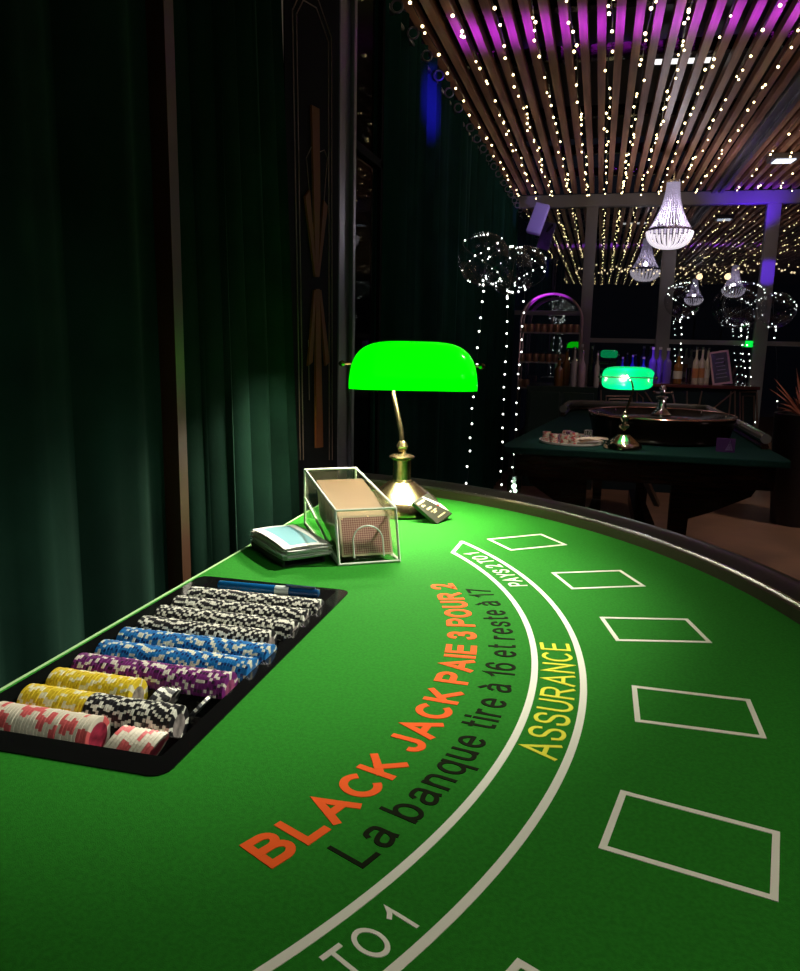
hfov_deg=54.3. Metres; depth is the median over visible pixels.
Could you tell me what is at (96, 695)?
chip
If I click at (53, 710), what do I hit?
chip
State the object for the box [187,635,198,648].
chip
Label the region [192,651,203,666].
chip
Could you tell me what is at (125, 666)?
chip
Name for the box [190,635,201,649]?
chip
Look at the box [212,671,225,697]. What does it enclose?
chip
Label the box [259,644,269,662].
chip
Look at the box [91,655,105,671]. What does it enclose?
chip
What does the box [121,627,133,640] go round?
chip
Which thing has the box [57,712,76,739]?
chip
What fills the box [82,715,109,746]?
chip
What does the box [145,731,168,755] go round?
chip
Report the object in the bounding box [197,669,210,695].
chip
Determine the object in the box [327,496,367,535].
card
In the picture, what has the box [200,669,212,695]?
chip
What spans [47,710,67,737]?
chip
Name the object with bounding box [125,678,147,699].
chip
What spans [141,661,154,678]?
chip
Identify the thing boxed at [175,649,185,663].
chip
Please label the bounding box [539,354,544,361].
cup
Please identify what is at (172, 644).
chip
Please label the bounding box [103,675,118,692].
chip
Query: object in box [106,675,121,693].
chip
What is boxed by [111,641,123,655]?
chip
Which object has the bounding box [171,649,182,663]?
chip
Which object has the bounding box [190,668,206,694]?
chip
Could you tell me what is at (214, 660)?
chip
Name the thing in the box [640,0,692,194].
string light
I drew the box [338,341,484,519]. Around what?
desk lamp
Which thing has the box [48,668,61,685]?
chip
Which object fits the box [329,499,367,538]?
card
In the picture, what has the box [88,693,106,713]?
chip
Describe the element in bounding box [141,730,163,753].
chip
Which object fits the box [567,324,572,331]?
cup
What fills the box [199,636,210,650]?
chip
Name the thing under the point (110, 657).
chip
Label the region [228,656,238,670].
chip
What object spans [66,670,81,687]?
chip
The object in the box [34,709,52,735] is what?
chip
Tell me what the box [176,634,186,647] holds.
chip
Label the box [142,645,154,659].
chip
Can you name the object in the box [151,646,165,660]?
chip
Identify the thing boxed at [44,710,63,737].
chip
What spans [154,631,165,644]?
chip
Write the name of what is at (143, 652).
chip
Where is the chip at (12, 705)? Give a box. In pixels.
[0,703,18,726]
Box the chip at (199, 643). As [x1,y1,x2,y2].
[196,636,206,650]
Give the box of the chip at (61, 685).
[60,669,75,686]
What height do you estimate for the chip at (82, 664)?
0.045 m
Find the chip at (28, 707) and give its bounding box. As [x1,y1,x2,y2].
[14,705,34,732]
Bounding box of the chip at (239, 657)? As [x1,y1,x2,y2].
[232,656,244,671]
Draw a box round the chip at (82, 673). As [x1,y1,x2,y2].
[72,671,88,688]
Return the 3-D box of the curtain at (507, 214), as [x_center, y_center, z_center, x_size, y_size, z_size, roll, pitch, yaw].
[0.958,-1.351,7.214,0.121,2.645,1.719,4,11,14]
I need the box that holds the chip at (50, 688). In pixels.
[38,686,57,706]
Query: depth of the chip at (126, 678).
0.92 m
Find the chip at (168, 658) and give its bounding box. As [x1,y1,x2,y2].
[166,648,176,662]
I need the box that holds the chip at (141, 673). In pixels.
[139,661,152,677]
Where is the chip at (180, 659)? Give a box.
[178,649,191,663]
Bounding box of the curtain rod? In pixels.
[389,3,513,205]
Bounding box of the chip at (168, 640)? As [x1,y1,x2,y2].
[165,633,175,646]
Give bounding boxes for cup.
[519,379,523,386]
[520,353,524,360]
[522,324,527,331]
[523,379,529,386]
[526,354,531,360]
[528,324,533,331]
[533,354,538,361]
[535,324,540,331]
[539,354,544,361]
[541,324,546,331]
[546,354,551,361]
[547,324,553,331]
[552,354,558,361]
[554,324,559,331]
[559,354,564,361]
[560,324,566,331]
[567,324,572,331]
[573,325,579,331]
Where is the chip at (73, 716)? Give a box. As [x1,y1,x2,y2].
[61,712,85,739]
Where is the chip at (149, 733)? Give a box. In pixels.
[132,729,154,751]
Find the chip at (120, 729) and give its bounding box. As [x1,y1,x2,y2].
[104,725,127,747]
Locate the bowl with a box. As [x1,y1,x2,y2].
[589,407,736,446]
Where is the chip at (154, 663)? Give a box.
[144,662,160,682]
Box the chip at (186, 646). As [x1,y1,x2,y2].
[185,635,195,648]
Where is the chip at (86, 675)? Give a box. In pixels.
[78,672,92,689]
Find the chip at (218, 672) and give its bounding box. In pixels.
[209,671,221,697]
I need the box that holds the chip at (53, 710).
[37,709,60,735]
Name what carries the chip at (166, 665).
in the tray at (175, 749)
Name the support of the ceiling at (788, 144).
attached to the wall
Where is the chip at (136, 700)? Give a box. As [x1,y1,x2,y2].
[124,698,140,724]
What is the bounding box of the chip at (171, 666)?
[162,664,176,686]
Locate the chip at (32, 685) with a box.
[19,684,36,703]
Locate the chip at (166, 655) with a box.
[163,647,175,662]
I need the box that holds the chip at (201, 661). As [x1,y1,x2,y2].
[198,652,209,667]
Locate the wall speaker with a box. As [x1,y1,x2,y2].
[526,202,551,235]
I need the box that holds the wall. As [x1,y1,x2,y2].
[353,0,508,477]
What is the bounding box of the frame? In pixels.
[709,350,732,384]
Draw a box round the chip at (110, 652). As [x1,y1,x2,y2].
[108,641,119,655]
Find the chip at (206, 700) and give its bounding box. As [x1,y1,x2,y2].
[189,695,211,715]
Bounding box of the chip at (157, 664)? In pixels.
[147,663,160,688]
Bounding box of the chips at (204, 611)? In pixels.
[136,586,323,646]
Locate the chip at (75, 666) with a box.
[73,653,87,668]
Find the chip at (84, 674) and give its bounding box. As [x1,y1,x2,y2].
[75,671,90,689]
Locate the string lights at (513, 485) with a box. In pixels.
[512,484,520,493]
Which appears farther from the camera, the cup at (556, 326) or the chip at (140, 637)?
the cup at (556, 326)
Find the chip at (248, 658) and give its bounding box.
[240,657,251,681]
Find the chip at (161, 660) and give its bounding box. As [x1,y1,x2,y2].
[160,647,171,662]
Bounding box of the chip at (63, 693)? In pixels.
[54,688,71,708]
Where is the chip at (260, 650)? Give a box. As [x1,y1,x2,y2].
[257,643,266,659]
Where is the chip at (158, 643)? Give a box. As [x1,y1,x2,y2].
[157,631,168,645]
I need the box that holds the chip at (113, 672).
[112,658,124,673]
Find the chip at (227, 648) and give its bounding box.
[224,640,233,653]
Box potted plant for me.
[769,368,799,527]
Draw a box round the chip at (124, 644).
[117,642,129,656]
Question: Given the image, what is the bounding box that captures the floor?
[493,417,799,580]
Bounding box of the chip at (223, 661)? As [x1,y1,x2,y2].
[219,654,230,670]
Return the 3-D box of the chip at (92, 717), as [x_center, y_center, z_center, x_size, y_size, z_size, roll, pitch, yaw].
[-0.330,0.271,0.839,0.004,0.045,0.045,4,11,14]
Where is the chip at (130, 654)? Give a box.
[128,643,140,657]
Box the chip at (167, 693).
[160,688,175,701]
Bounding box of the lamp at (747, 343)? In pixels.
[745,341,754,346]
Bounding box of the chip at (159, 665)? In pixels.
[150,663,163,688]
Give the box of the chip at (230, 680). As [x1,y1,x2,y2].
[219,671,237,698]
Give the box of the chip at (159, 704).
[148,702,164,729]
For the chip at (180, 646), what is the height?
0.045 m
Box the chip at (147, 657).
[145,645,157,659]
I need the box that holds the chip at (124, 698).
[111,697,128,726]
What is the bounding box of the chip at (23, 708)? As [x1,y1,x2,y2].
[10,705,30,731]
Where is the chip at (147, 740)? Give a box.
[137,730,158,752]
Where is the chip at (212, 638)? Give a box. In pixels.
[205,637,215,650]
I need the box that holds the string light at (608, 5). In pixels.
[603,0,613,193]
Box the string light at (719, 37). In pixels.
[658,0,734,193]
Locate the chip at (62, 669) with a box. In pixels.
[51,668,65,685]
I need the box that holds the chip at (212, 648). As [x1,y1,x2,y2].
[210,638,221,651]
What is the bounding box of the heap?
[542,430,591,443]
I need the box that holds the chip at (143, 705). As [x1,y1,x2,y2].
[134,700,153,726]
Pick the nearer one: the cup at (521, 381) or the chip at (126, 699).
the chip at (126, 699)
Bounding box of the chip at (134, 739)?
[125,728,146,750]
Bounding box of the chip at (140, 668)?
[136,661,148,677]
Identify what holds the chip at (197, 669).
in the tray at (175, 749)
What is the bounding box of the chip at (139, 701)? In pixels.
[128,699,145,725]
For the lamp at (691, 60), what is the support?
attached to the trim at (592, 4)
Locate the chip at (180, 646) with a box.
[179,634,190,647]
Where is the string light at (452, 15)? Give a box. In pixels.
[449,0,536,198]
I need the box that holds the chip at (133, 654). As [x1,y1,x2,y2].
[131,643,143,658]
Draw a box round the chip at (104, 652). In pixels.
[102,640,118,654]
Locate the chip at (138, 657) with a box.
[137,644,149,659]
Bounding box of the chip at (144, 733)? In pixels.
[128,729,150,751]
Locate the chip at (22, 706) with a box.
[7,705,26,731]
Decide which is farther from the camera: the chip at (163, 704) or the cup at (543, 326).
the cup at (543, 326)
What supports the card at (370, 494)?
in the shoe
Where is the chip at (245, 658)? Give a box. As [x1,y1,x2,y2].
[237,657,247,681]
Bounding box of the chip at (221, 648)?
[219,639,228,653]
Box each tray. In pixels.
[0,576,347,776]
[539,437,602,446]
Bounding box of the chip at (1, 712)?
[0,703,14,716]
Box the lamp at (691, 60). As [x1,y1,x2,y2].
[654,57,710,64]
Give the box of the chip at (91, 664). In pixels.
[88,655,100,670]
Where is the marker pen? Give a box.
[217,580,319,597]
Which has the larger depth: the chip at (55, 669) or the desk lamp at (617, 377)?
the desk lamp at (617, 377)
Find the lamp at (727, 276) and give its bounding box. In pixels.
[719,273,730,350]
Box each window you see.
[356,0,385,473]
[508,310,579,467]
[590,287,659,343]
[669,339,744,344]
[767,341,799,346]
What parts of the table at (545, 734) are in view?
silver trim, padded rail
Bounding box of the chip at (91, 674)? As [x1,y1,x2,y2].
[81,672,96,689]
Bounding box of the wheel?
[588,385,737,446]
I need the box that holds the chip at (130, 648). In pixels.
[125,643,137,657]
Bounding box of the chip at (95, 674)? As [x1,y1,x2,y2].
[84,672,99,690]
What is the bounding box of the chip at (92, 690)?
[91,673,105,691]
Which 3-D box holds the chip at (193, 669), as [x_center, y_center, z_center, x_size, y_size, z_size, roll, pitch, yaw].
[-0.255,0.248,0.965,0.004,0.045,0.045,4,11,14]
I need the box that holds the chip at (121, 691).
[119,677,132,695]
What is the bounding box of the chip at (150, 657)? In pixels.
[148,646,159,660]
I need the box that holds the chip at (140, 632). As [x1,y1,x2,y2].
[135,629,145,642]
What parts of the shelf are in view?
post, post, post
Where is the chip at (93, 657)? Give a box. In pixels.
[85,654,99,670]
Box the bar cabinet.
[522,383,597,489]
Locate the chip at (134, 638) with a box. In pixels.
[132,629,142,641]
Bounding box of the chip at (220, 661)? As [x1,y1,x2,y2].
[216,654,227,669]
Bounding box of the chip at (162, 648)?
[154,647,164,661]
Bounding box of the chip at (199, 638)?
[193,636,203,649]
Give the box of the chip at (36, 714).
[27,707,51,734]
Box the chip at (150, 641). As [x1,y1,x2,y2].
[148,630,161,644]
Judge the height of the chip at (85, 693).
0.045 m
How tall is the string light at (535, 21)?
0.042 m
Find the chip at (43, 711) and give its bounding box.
[30,708,49,735]
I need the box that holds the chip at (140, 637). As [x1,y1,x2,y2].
[137,629,150,642]
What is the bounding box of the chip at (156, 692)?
[148,686,163,699]
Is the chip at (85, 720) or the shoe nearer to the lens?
the chip at (85, 720)
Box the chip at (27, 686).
[16,683,35,702]
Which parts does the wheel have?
turret arm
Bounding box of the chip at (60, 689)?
[48,687,65,707]
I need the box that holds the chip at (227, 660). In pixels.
[222,655,233,670]
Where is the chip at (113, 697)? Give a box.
[102,695,117,715]
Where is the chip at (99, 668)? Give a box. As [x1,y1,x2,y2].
[97,656,109,671]
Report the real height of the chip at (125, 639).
0.045 m
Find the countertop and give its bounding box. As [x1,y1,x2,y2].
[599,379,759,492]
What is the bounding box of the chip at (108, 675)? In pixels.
[97,674,112,692]
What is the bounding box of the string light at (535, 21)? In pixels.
[531,0,570,194]
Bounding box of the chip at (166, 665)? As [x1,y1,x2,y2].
[156,664,170,689]
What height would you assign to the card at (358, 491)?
0.072 m
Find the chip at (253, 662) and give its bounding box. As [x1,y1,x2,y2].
[243,657,259,678]
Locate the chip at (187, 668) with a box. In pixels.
[178,667,190,689]
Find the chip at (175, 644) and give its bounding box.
[173,633,185,646]
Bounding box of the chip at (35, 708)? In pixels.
[20,706,40,733]
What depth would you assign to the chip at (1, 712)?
0.85 m
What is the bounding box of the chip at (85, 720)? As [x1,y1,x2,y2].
[75,714,94,742]
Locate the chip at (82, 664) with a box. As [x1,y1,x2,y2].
[79,653,93,669]
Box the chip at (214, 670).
[203,669,216,696]
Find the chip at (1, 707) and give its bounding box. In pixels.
[0,702,13,710]
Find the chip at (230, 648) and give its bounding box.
[227,640,237,653]
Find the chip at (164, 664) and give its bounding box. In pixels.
[153,663,168,689]
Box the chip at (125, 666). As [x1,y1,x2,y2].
[121,659,137,675]
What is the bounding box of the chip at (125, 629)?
[118,627,129,640]
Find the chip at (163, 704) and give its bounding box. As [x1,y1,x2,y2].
[152,702,167,729]
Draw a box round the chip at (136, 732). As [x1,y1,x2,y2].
[120,727,143,749]
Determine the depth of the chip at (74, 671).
0.94 m
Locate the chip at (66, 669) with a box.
[54,668,71,685]
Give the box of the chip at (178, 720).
[166,705,188,737]
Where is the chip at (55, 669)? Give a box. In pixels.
[45,667,62,684]
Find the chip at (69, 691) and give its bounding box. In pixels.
[58,689,75,708]
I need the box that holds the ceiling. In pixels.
[463,0,799,140]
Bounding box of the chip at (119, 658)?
[109,657,124,673]
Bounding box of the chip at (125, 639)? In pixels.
[124,627,134,640]
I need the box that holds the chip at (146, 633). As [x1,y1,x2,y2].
[140,630,150,642]
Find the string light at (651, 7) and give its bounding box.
[621,0,656,193]
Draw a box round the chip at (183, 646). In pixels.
[182,635,191,648]
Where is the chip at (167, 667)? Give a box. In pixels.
[159,664,173,687]
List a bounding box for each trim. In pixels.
[145,0,190,590]
[281,0,282,33]
[337,0,357,478]
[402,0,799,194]
[418,0,799,178]
[514,189,799,209]
[577,206,597,383]
[654,206,679,373]
[711,69,799,192]
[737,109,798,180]
[748,203,781,427]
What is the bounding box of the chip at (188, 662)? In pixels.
[186,650,197,665]
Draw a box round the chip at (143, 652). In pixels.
[139,645,151,659]
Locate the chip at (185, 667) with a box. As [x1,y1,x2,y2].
[175,666,190,687]
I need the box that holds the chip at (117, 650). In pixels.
[114,641,128,655]
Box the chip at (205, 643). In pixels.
[201,637,211,650]
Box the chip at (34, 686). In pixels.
[22,684,40,703]
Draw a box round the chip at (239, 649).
[236,641,248,655]
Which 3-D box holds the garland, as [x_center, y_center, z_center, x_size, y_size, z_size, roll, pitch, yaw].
[4.452,-3.028,10.886,3.914,0.182,0.066,4,11,14]
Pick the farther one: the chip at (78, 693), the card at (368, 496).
the card at (368, 496)
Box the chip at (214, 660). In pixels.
[210,653,220,668]
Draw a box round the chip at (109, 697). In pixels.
[98,695,115,715]
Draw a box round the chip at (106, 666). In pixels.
[103,657,116,672]
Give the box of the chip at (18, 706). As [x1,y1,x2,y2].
[4,704,26,730]
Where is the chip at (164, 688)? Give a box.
[153,687,167,700]
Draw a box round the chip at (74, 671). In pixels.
[63,670,77,686]
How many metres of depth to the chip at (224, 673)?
0.94 m
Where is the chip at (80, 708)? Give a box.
[77,692,95,711]
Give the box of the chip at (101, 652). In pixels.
[100,640,111,654]
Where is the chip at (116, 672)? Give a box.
[115,658,128,674]
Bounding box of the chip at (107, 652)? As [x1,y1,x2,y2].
[105,641,116,654]
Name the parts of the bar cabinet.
door, door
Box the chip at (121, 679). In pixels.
[113,676,127,694]
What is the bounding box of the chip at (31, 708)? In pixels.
[17,706,37,732]
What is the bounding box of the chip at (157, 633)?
[151,631,161,644]
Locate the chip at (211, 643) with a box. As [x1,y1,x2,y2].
[207,637,216,651]
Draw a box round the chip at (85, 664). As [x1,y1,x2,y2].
[82,654,96,669]
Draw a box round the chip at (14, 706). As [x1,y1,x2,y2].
[0,704,19,730]
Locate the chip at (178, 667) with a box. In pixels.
[169,665,183,687]
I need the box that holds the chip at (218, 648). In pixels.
[216,639,225,652]
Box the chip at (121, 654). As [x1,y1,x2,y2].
[119,642,132,656]
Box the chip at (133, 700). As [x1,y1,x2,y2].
[121,698,136,726]
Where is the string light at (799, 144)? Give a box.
[753,144,799,190]
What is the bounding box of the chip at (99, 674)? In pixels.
[87,673,103,690]
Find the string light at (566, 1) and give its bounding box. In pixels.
[565,0,589,195]
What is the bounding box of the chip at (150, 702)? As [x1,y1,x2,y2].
[138,701,154,727]
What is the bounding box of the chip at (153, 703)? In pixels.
[141,701,157,727]
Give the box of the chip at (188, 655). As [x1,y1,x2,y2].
[183,650,195,665]
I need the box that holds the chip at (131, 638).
[129,628,142,641]
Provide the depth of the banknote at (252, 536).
1.48 m
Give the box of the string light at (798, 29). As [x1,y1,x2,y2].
[695,26,799,192]
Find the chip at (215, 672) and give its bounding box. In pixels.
[206,670,219,696]
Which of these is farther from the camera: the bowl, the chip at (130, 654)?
the bowl
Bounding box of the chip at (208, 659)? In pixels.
[204,652,216,667]
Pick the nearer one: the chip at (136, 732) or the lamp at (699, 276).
the chip at (136, 732)
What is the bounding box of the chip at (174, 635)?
[168,633,178,646]
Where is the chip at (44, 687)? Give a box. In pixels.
[32,685,49,704]
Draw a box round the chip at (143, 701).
[131,700,146,725]
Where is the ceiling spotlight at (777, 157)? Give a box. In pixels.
[766,152,799,163]
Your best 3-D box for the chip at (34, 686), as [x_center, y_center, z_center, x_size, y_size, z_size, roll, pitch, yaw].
[-0.424,0.255,0.909,0.004,0.045,0.045,4,11,13]
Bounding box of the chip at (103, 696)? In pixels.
[92,694,108,714]
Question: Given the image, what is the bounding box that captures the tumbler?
[686,368,691,383]
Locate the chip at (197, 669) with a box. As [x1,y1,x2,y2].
[187,668,199,694]
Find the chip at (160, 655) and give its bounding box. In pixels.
[157,647,167,661]
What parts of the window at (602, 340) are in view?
frame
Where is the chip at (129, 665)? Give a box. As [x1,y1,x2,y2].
[124,659,136,675]
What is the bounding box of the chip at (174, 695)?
[163,688,180,703]
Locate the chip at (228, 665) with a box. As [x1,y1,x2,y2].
[225,655,237,670]
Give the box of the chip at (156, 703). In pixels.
[145,701,161,728]
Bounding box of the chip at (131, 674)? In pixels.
[130,660,142,676]
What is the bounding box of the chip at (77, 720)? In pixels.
[68,714,87,741]
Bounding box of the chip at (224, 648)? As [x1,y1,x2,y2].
[222,639,232,653]
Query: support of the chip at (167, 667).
in the tray at (175, 749)
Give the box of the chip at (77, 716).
[64,713,83,740]
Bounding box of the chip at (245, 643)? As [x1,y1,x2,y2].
[239,641,247,655]
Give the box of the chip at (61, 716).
[51,711,71,738]
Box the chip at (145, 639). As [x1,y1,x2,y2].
[143,630,154,643]
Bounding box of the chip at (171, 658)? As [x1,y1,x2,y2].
[169,648,181,663]
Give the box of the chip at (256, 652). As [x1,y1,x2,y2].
[254,643,263,657]
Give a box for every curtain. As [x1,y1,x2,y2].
[0,0,168,687]
[173,0,299,577]
[369,0,462,481]
[450,108,501,487]
[488,170,522,488]
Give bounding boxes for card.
[317,478,361,513]
[317,479,361,512]
[317,480,353,517]
[318,481,358,513]
[318,481,363,518]
[319,482,358,513]
[319,483,359,520]
[321,485,367,487]
[321,486,365,524]
[322,487,361,523]
[322,488,360,526]
[323,489,363,521]
[323,490,370,527]
[324,490,365,491]
[325,484,366,485]
[325,491,371,526]
[326,493,372,530]
[326,494,369,533]
[327,494,374,496]
[327,495,374,497]
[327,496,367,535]
[328,496,374,534]
[328,497,365,529]
[329,497,376,499]
[329,498,376,534]
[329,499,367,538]
[330,499,377,501]
[330,500,373,535]
[330,501,368,540]
[331,501,378,541]
[332,502,374,540]
[332,503,380,544]
[333,505,381,539]
[336,506,383,508]
[337,510,384,512]
[337,512,384,554]
[338,506,382,508]
[338,512,387,515]
[338,513,387,555]
[338,514,392,556]
[341,505,382,506]
[342,511,386,513]
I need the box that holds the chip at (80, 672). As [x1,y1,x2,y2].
[69,670,85,688]
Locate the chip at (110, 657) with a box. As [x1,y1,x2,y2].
[100,656,116,672]
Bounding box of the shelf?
[513,293,583,475]
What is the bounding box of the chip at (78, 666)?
[76,653,90,669]
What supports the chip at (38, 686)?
in the tray at (175, 749)
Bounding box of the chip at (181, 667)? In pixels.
[172,666,184,687]
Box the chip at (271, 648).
[262,644,276,660]
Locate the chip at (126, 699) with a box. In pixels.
[114,697,131,727]
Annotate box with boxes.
[251,541,324,567]
[411,493,451,523]
[716,437,735,452]
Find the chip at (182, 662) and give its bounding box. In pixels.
[180,650,190,664]
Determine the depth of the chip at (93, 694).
0.88 m
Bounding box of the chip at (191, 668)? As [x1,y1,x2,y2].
[181,667,195,693]
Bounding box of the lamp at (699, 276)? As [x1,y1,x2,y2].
[690,273,702,367]
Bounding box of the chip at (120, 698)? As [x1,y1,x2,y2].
[108,696,123,726]
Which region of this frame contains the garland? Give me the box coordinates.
[575,262,798,274]
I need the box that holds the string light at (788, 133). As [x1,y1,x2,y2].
[733,117,799,192]
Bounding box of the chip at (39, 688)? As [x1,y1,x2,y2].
[29,685,46,704]
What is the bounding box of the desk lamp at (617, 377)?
[598,366,657,450]
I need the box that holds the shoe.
[304,467,400,565]
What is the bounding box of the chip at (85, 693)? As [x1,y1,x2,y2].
[73,691,90,711]
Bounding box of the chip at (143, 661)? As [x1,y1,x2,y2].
[133,660,147,677]
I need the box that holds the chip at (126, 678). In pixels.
[116,676,133,695]
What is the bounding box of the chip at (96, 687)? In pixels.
[94,674,107,691]
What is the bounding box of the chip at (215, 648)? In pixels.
[213,638,222,651]
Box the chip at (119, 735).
[108,726,131,747]
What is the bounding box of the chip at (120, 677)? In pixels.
[109,676,124,693]
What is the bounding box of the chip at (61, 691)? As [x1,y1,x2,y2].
[51,688,69,708]
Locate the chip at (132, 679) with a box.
[122,678,136,696]
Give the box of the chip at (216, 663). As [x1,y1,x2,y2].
[213,654,224,669]
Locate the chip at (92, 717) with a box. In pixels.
[79,715,97,742]
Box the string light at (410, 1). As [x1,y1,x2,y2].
[408,0,519,195]
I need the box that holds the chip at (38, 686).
[26,684,44,704]
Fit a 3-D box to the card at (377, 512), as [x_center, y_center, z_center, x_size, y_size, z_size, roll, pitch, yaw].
[-0.069,0.092,1.498,0.100,0.072,0.034,-2,11,-17]
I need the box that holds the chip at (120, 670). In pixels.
[118,658,131,674]
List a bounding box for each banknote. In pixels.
[250,535,321,556]
[251,531,325,551]
[251,540,324,560]
[252,525,329,549]
[252,532,332,551]
[252,538,328,558]
[252,539,330,560]
[253,534,331,554]
[253,538,332,558]
[254,535,328,555]
[286,549,331,557]
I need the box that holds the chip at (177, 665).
[166,664,179,686]
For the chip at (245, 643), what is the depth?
1.04 m
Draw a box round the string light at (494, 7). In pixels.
[490,0,552,195]
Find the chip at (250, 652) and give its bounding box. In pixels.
[248,642,256,656]
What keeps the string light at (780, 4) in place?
attached to the ceiling at (788, 144)
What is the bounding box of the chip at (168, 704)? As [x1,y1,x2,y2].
[155,703,171,730]
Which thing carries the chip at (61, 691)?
in the tray at (175, 749)
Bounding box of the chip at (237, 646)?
[233,641,242,654]
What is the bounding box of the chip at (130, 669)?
[127,660,139,676]
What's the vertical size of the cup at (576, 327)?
0.074 m
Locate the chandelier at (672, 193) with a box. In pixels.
[645,153,693,249]
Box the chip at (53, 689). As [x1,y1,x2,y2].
[42,687,58,706]
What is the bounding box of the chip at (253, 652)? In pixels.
[251,643,259,656]
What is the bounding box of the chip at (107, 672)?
[106,657,118,673]
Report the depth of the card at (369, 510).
1.52 m
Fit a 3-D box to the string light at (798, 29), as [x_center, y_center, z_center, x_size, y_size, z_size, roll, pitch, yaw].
[1.290,-1.671,1.537,0.047,0.040,12.150,4,11,14]
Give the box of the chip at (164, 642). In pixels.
[162,632,174,645]
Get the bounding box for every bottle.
[554,358,562,385]
[562,349,569,385]
[570,347,577,386]
[577,344,583,381]
[577,350,585,386]
[593,353,599,386]
[630,355,634,366]
[648,347,655,382]
[655,347,662,381]
[662,348,671,382]
[672,354,682,382]
[691,347,698,383]
[698,347,704,383]
[704,348,709,383]
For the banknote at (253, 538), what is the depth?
1.45 m
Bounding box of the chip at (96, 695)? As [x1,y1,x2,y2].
[85,693,101,713]
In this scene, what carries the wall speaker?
attached to the trim at (746, 197)
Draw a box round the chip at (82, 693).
[71,691,87,711]
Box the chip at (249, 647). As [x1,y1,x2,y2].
[245,642,255,656]
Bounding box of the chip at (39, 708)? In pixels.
[23,707,43,733]
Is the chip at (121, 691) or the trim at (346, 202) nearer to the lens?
the chip at (121, 691)
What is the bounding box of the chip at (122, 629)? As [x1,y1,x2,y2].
[116,627,126,639]
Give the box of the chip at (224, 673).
[216,671,228,698]
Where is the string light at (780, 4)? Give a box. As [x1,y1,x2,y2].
[680,0,781,184]
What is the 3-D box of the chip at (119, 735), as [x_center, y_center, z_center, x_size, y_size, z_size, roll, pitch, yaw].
[-0.301,0.277,0.832,0.024,0.041,0.045,4,11,15]
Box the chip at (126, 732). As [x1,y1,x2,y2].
[112,726,134,748]
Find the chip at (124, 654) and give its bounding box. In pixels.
[122,642,134,656]
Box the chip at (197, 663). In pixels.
[195,651,207,667]
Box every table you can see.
[0,473,799,970]
[503,400,790,534]
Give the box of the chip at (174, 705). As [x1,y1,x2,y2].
[162,704,179,731]
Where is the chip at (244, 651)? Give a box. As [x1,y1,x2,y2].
[242,642,251,655]
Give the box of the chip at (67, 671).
[57,669,72,686]
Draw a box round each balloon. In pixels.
[462,233,501,483]
[485,246,520,489]
[510,247,545,491]
[665,282,695,356]
[727,281,764,422]
[768,293,795,402]
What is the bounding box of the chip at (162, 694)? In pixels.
[155,687,170,701]
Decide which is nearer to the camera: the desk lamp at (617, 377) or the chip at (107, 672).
the chip at (107, 672)
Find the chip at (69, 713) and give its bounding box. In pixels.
[54,712,73,738]
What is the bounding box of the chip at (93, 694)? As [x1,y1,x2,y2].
[82,692,98,712]
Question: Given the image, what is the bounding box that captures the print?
[417,499,445,517]
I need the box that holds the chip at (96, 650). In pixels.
[94,639,107,653]
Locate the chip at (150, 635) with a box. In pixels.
[146,630,156,643]
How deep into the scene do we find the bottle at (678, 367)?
7.00 m
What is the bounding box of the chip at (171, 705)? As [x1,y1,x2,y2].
[159,704,173,730]
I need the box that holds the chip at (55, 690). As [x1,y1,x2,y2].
[45,687,62,706]
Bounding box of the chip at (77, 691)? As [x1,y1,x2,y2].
[64,690,83,709]
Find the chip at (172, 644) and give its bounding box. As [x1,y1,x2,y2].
[170,633,181,646]
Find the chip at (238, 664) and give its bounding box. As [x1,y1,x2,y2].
[235,657,244,674]
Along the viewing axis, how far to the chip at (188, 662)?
1.00 m
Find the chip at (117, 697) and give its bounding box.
[105,696,122,717]
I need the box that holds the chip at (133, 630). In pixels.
[127,628,137,640]
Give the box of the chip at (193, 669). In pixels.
[184,668,196,693]
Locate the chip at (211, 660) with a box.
[207,653,218,668]
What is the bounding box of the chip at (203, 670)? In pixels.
[194,669,206,695]
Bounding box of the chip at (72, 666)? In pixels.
[71,652,85,668]
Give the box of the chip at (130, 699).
[117,698,137,727]
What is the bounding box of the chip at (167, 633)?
[159,632,170,645]
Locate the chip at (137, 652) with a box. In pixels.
[134,644,146,658]
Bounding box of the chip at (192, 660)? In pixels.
[189,651,200,666]
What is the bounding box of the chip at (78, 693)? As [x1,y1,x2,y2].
[67,691,83,710]
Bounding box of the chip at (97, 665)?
[94,655,108,671]
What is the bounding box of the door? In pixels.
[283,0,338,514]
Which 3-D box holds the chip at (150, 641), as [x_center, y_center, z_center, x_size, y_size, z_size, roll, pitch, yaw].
[-0.337,0.224,1.082,0.004,0.045,0.045,4,11,14]
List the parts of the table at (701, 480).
leg, leg, leg, rail, padded rail, leg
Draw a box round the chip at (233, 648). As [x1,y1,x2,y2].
[230,640,242,654]
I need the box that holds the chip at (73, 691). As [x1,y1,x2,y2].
[61,690,76,709]
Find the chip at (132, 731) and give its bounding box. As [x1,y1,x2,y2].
[116,727,138,749]
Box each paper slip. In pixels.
[577,437,600,439]
[578,439,603,442]
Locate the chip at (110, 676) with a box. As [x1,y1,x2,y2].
[100,674,115,692]
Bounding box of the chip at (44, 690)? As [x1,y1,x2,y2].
[35,686,52,705]
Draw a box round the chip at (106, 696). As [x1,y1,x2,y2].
[95,694,112,714]
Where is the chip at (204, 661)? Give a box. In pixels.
[201,652,212,667]
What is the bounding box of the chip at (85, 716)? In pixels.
[71,714,91,741]
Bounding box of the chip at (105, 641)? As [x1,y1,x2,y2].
[97,639,109,653]
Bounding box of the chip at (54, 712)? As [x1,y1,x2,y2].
[40,710,58,736]

